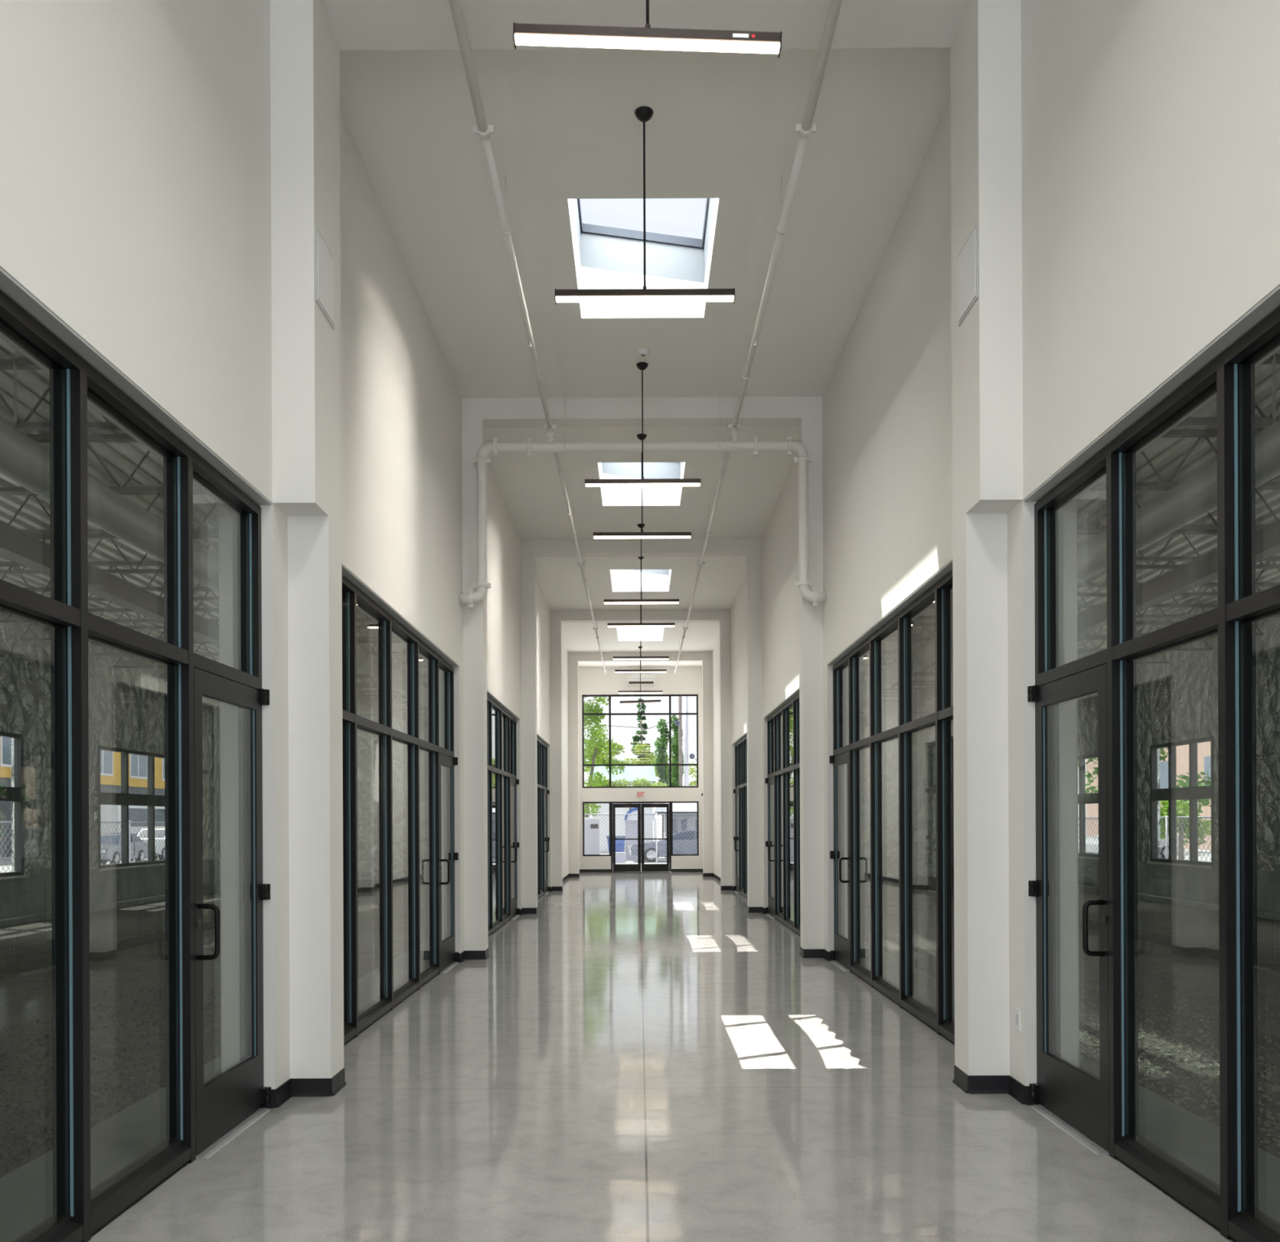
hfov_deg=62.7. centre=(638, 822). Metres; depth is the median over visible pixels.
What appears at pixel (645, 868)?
door
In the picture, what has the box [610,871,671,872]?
trim
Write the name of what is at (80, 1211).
window
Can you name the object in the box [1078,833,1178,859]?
car
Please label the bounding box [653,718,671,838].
poplar tree
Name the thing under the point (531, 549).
frame
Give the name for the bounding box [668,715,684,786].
poplar tree
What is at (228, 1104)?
door
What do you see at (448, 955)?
door
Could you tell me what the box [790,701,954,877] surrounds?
wall
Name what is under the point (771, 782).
door
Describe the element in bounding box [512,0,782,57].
pendant lamp
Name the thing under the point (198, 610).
joist
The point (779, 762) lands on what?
window
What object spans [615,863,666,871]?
sidewalk
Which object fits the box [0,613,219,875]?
wall
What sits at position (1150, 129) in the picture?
wall
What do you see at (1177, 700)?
wall
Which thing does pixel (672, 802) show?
window
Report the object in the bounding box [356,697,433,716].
joist
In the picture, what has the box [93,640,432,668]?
joist
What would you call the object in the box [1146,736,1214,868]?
window
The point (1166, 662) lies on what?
joist
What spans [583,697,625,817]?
maple tree
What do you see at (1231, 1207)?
window
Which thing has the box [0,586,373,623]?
joist
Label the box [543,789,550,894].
door
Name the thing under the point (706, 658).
frame
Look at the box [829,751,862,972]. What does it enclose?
door
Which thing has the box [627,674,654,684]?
air conditioner
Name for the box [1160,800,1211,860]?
bush
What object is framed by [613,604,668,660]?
pendant lamp
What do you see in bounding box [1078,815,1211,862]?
fence
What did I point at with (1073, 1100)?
door
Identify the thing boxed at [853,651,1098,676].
joist
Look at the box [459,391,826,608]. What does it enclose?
pipe
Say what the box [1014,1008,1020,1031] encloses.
outlet plate
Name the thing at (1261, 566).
joist
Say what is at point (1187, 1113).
ground
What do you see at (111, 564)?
joist
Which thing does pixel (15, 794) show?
window
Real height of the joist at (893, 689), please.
0.515 m
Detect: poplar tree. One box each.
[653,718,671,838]
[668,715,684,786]
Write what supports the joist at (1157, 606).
on the steel beam at (1202, 571)
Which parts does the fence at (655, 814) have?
rail, fence post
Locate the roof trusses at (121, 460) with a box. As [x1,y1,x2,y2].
[0,337,432,702]
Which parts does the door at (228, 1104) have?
pull handle, glass pane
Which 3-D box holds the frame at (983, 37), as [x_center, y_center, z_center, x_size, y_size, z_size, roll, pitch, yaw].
[0.050,-1.695,6.188,4.230,6.590,0.525,0,0,0]
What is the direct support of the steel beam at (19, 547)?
attached to the wall at (366, 743)
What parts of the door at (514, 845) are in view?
glass pane, pull handle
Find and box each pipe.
[448,0,605,673]
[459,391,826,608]
[674,0,842,672]
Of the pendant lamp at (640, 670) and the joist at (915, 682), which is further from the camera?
the joist at (915, 682)
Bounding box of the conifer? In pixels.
[630,697,653,759]
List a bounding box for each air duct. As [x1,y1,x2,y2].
[0,357,433,706]
[854,353,1279,703]
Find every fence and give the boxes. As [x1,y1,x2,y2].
[0,821,164,872]
[584,813,697,863]
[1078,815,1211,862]
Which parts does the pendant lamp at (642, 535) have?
stem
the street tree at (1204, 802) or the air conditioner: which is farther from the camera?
the street tree at (1204, 802)
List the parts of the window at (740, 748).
glass pane, frame, glass pane, glass pane, sill, glass pane, glass pane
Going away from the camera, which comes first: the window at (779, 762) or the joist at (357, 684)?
the window at (779, 762)
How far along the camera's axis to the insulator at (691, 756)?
57.30 m
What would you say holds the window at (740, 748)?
in the wall at (1150, 129)
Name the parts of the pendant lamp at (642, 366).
stem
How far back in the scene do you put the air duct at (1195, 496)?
8.98 m
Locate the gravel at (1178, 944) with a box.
[791,876,1279,1159]
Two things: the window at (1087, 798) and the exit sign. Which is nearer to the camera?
the window at (1087, 798)
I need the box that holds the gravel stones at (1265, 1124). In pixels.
[1079,982,1279,1156]
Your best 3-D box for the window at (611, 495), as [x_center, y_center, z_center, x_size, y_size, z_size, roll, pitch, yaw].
[0.033,-5.468,15.570,1.340,0.954,2.120,0,0,0]
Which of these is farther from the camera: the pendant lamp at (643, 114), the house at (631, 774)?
the house at (631, 774)
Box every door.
[193,667,271,1159]
[426,753,458,973]
[510,777,519,919]
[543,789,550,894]
[613,804,640,871]
[640,804,669,871]
[733,788,739,893]
[764,776,774,919]
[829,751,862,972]
[1027,663,1109,1155]
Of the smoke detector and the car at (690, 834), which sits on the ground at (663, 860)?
the car at (690, 834)
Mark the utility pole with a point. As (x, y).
(680, 726)
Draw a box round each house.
[589,766,656,853]
[653,803,697,858]
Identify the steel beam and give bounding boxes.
[0,522,422,729]
[860,520,1279,727]
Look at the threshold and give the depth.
33.30 m
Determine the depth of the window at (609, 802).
33.82 m
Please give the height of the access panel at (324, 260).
0.425 m
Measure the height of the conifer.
10.800 m
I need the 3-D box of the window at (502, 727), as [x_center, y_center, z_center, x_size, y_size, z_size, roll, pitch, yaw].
[-2.180,-0.083,15.605,0.116,3.385,5.310,0,0,0]
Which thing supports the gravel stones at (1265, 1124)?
on the gravel at (1178, 944)
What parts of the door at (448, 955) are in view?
pull handle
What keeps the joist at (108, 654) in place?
on the steel beam at (19, 547)
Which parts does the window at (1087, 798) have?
sill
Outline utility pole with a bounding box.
[588,696,682,786]
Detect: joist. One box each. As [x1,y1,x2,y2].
[0,359,121,431]
[0,434,204,493]
[0,493,218,539]
[0,528,218,574]
[0,561,218,600]
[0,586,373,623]
[0,608,397,641]
[48,625,412,656]
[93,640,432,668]
[131,654,426,679]
[346,682,432,703]
[346,690,488,710]
[356,664,432,688]
[356,674,426,696]
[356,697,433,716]
[790,695,953,714]
[796,688,953,708]
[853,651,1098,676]
[853,662,935,685]
[853,680,953,702]
[860,636,1168,665]
[860,671,953,693]
[875,622,1212,652]
[890,604,1263,637]
[915,582,1279,619]
[1076,488,1279,534]
[1076,524,1279,569]
[1077,556,1279,596]
[1092,429,1279,488]
[1178,354,1279,425]
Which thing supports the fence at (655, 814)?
on the ground at (663, 860)
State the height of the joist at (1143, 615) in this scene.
0.515 m
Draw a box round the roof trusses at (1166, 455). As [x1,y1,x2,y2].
[853,350,1279,699]
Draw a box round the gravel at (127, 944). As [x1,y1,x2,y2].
[0,879,488,1178]
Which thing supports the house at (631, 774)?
on the ground at (663, 860)
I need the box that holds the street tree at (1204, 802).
[1084,747,1210,813]
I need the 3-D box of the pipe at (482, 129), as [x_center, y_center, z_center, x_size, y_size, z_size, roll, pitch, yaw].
[-1.029,-4.743,14.550,0.134,0.485,35.100,0,0,0]
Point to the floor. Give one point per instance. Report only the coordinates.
(631, 1057)
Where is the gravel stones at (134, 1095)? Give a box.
[0,987,221,1175]
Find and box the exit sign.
[635,791,645,798]
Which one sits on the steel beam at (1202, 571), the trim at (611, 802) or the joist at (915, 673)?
the joist at (915, 673)
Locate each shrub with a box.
[585,742,684,782]
[591,777,666,809]
[688,761,696,786]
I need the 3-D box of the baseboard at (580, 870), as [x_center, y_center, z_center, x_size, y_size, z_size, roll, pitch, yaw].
[0.064,1.547,33.712,4.230,0.103,0.017,0,0,0]
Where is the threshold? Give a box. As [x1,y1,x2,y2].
[610,871,670,873]
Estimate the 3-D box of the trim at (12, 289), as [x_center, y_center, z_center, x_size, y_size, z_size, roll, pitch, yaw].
[-2.150,-1.794,12.523,0.161,0.012,23.803,0,0,0]
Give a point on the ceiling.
(722, 126)
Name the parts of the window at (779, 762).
glass pane, glass pane, glass pane, frame, sill, glass pane, glass pane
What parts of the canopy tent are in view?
blue trim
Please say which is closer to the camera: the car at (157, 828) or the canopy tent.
the canopy tent
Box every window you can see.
[0,290,263,1241]
[0,731,28,879]
[97,745,164,871]
[218,762,220,860]
[342,575,454,1045]
[487,696,516,936]
[537,737,547,898]
[567,198,719,318]
[582,694,698,788]
[582,801,610,856]
[597,462,685,506]
[609,569,671,591]
[616,627,664,640]
[671,801,698,856]
[734,736,747,898]
[767,693,800,936]
[832,570,954,1044]
[1034,306,1279,1241]
[1077,753,1098,859]
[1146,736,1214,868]
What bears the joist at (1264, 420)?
on the steel beam at (1202, 571)
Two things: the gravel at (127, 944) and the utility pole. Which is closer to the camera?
the gravel at (127, 944)
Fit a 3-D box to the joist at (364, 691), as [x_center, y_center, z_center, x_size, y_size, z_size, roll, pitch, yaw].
[-6.467,-3.259,28.060,8.180,0.515,0.080,0,0,0]
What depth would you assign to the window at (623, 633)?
28.90 m
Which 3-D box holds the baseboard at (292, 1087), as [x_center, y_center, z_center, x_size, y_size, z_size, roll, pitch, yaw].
[-1.932,1.556,19.817,0.368,0.103,27.807,0,0,0]
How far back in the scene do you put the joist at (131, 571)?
12.63 m
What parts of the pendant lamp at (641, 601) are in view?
stem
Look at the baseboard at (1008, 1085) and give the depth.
6.17 m
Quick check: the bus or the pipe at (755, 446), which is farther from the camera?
the bus
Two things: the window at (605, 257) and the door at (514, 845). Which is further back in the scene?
the door at (514, 845)
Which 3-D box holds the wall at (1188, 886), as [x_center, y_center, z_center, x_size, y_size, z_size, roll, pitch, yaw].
[10.663,1.264,12.000,0.500,0.900,37.800,0,0,0]
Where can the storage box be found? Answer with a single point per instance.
(618, 858)
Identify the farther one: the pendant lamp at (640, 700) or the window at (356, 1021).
the pendant lamp at (640, 700)
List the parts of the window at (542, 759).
glass pane, glass pane, sill, frame, glass pane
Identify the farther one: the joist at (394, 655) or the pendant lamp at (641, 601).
the joist at (394, 655)
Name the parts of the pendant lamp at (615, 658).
stem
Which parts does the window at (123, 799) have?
sill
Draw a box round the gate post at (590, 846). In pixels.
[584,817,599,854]
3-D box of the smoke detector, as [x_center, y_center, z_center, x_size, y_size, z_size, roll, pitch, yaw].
[0.045,-4.962,11.120,0.120,0.057,0.120,0,0,0]
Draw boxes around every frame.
[270,0,1022,1078]
[462,396,824,951]
[520,538,762,908]
[550,609,732,886]
[568,652,713,874]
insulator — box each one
[673,715,679,726]
[688,753,696,759]
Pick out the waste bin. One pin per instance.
(618, 846)
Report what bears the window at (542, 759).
in the wall at (135, 135)
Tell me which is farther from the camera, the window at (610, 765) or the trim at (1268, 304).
the window at (610, 765)
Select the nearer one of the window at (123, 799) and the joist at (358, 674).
the window at (123, 799)
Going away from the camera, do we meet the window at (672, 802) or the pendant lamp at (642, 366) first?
the pendant lamp at (642, 366)
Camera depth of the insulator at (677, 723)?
57.30 m
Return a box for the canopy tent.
[624,808,655,860]
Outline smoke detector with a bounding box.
[637,348,648,356]
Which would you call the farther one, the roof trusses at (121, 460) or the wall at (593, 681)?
the wall at (593, 681)
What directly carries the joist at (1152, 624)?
on the steel beam at (1202, 571)
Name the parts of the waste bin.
bin lid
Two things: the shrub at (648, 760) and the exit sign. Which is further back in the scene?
the shrub at (648, 760)
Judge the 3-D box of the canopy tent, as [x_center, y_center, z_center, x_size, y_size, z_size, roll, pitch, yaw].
[0.049,0.515,50.360,1.480,2.570,1.080,0,0,0]
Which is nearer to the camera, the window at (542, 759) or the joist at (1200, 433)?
the joist at (1200, 433)
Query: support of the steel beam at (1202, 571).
attached to the wall at (924, 741)
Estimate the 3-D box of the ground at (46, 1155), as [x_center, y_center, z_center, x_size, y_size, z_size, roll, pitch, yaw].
[-2.866,1.693,12.000,0.060,0.159,37.800,0,0,0]
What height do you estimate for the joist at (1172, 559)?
0.515 m
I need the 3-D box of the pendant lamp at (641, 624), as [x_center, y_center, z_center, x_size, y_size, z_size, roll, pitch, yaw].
[0.038,-4.326,19.720,1.260,1.328,0.132,0,0,0]
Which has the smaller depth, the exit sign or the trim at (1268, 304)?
the trim at (1268, 304)
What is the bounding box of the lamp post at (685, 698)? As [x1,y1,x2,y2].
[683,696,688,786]
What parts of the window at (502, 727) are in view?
glass pane, glass pane, sill, frame, glass pane, glass pane, glass pane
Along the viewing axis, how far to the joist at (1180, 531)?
11.11 m
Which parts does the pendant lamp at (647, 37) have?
stem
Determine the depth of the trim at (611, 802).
33.80 m
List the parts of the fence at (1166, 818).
rail, fence post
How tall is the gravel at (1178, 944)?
0.120 m
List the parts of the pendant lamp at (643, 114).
stem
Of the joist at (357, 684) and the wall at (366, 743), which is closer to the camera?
the joist at (357, 684)
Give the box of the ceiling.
[339,48,950,667]
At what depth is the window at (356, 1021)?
9.00 m
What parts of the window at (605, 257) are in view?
skylight frame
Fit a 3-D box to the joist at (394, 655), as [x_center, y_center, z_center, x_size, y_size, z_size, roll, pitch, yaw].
[-6.467,-3.259,21.900,8.180,0.515,0.080,0,0,0]
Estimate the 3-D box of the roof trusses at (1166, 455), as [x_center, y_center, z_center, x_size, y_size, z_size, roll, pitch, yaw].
[6.736,-3.644,12.000,8.550,0.130,38.200,0,0,0]
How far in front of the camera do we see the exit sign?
33.69 m
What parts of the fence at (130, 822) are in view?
rail, fence post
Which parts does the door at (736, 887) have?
glass pane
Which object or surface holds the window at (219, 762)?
in the wall at (126, 706)
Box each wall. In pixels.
[0,0,568,1089]
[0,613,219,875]
[0,858,220,927]
[346,703,488,879]
[578,666,702,869]
[712,0,1279,1086]
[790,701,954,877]
[1077,617,1279,871]
[1078,857,1279,920]
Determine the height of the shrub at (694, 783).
6.129 m
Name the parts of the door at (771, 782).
pull handle, glass pane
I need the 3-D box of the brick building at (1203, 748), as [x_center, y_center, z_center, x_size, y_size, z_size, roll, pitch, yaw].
[38.046,-2.666,60.000,8.800,8.600,40.800,0,0,0]
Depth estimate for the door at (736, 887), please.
24.06 m
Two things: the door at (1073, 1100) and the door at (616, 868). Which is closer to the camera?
the door at (1073, 1100)
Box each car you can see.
[100,832,147,864]
[130,826,164,861]
[627,830,697,862]
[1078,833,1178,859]
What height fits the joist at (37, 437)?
0.515 m
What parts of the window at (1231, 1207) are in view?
glass pane, sill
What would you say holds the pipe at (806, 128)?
hanging from the ceiling
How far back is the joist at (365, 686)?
23.41 m
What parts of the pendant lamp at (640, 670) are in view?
stem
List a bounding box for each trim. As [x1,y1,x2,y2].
[0,266,549,745]
[610,801,671,871]
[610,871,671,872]
[733,284,1279,744]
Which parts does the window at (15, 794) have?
sill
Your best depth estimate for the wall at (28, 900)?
20.55 m
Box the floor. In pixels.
[0,872,1279,1241]
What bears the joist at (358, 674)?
on the steel beam at (19, 547)
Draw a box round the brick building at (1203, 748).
[1086,742,1211,850]
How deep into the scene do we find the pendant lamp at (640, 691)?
29.82 m
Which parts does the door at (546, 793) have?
glass pane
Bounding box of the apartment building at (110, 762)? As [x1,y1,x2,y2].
[0,737,164,857]
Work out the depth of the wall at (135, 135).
5.60 m
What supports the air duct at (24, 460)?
hanging from the roof trusses at (121, 460)
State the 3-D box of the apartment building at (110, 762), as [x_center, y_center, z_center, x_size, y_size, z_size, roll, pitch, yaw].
[-39.878,-5.626,61.000,8.180,15.200,58.000,0,0,0]
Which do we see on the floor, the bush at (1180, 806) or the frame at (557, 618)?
the frame at (557, 618)
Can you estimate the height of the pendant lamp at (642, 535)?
1.328 m
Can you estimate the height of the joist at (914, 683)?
0.515 m
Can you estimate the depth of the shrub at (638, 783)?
57.92 m
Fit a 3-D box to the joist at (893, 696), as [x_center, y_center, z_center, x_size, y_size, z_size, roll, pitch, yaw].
[6.553,-3.316,29.600,8.180,0.515,0.080,0,0,0]
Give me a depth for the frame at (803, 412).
12.34 m
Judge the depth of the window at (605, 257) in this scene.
10.40 m
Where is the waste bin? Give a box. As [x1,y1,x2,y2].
[606,835,626,852]
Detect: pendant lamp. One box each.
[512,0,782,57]
[555,106,734,304]
[584,362,700,487]
[593,434,691,539]
[604,524,679,604]
[607,556,675,627]
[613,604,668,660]
[614,636,666,673]
[617,646,662,693]
[619,693,661,703]
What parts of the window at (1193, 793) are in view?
sill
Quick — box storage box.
[615,852,626,863]
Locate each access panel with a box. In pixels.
[315,225,333,328]
[958,222,977,326]
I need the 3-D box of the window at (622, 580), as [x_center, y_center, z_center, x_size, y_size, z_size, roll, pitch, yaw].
[0.033,-5.468,21.735,1.340,0.954,2.120,0,0,0]
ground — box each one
[0,834,1211,872]
[0,940,428,1184]
[791,902,1279,1164]
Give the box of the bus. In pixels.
[100,804,164,835]
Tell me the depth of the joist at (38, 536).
11.11 m
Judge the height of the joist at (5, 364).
0.515 m
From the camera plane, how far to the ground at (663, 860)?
50.74 m
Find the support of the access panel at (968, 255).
attached to the frame at (983, 37)
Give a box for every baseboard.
[262,873,579,1108]
[579,869,702,872]
[702,873,1038,1105]
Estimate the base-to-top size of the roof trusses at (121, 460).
0.130 m
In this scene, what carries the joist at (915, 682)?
on the steel beam at (1202, 571)
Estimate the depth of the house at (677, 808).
51.99 m
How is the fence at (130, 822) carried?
on the ground at (663, 860)
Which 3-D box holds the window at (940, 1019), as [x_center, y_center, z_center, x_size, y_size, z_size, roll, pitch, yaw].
[2.293,-0.102,9.440,0.116,3.385,5.310,0,0,0]
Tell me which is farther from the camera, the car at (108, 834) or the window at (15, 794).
the car at (108, 834)

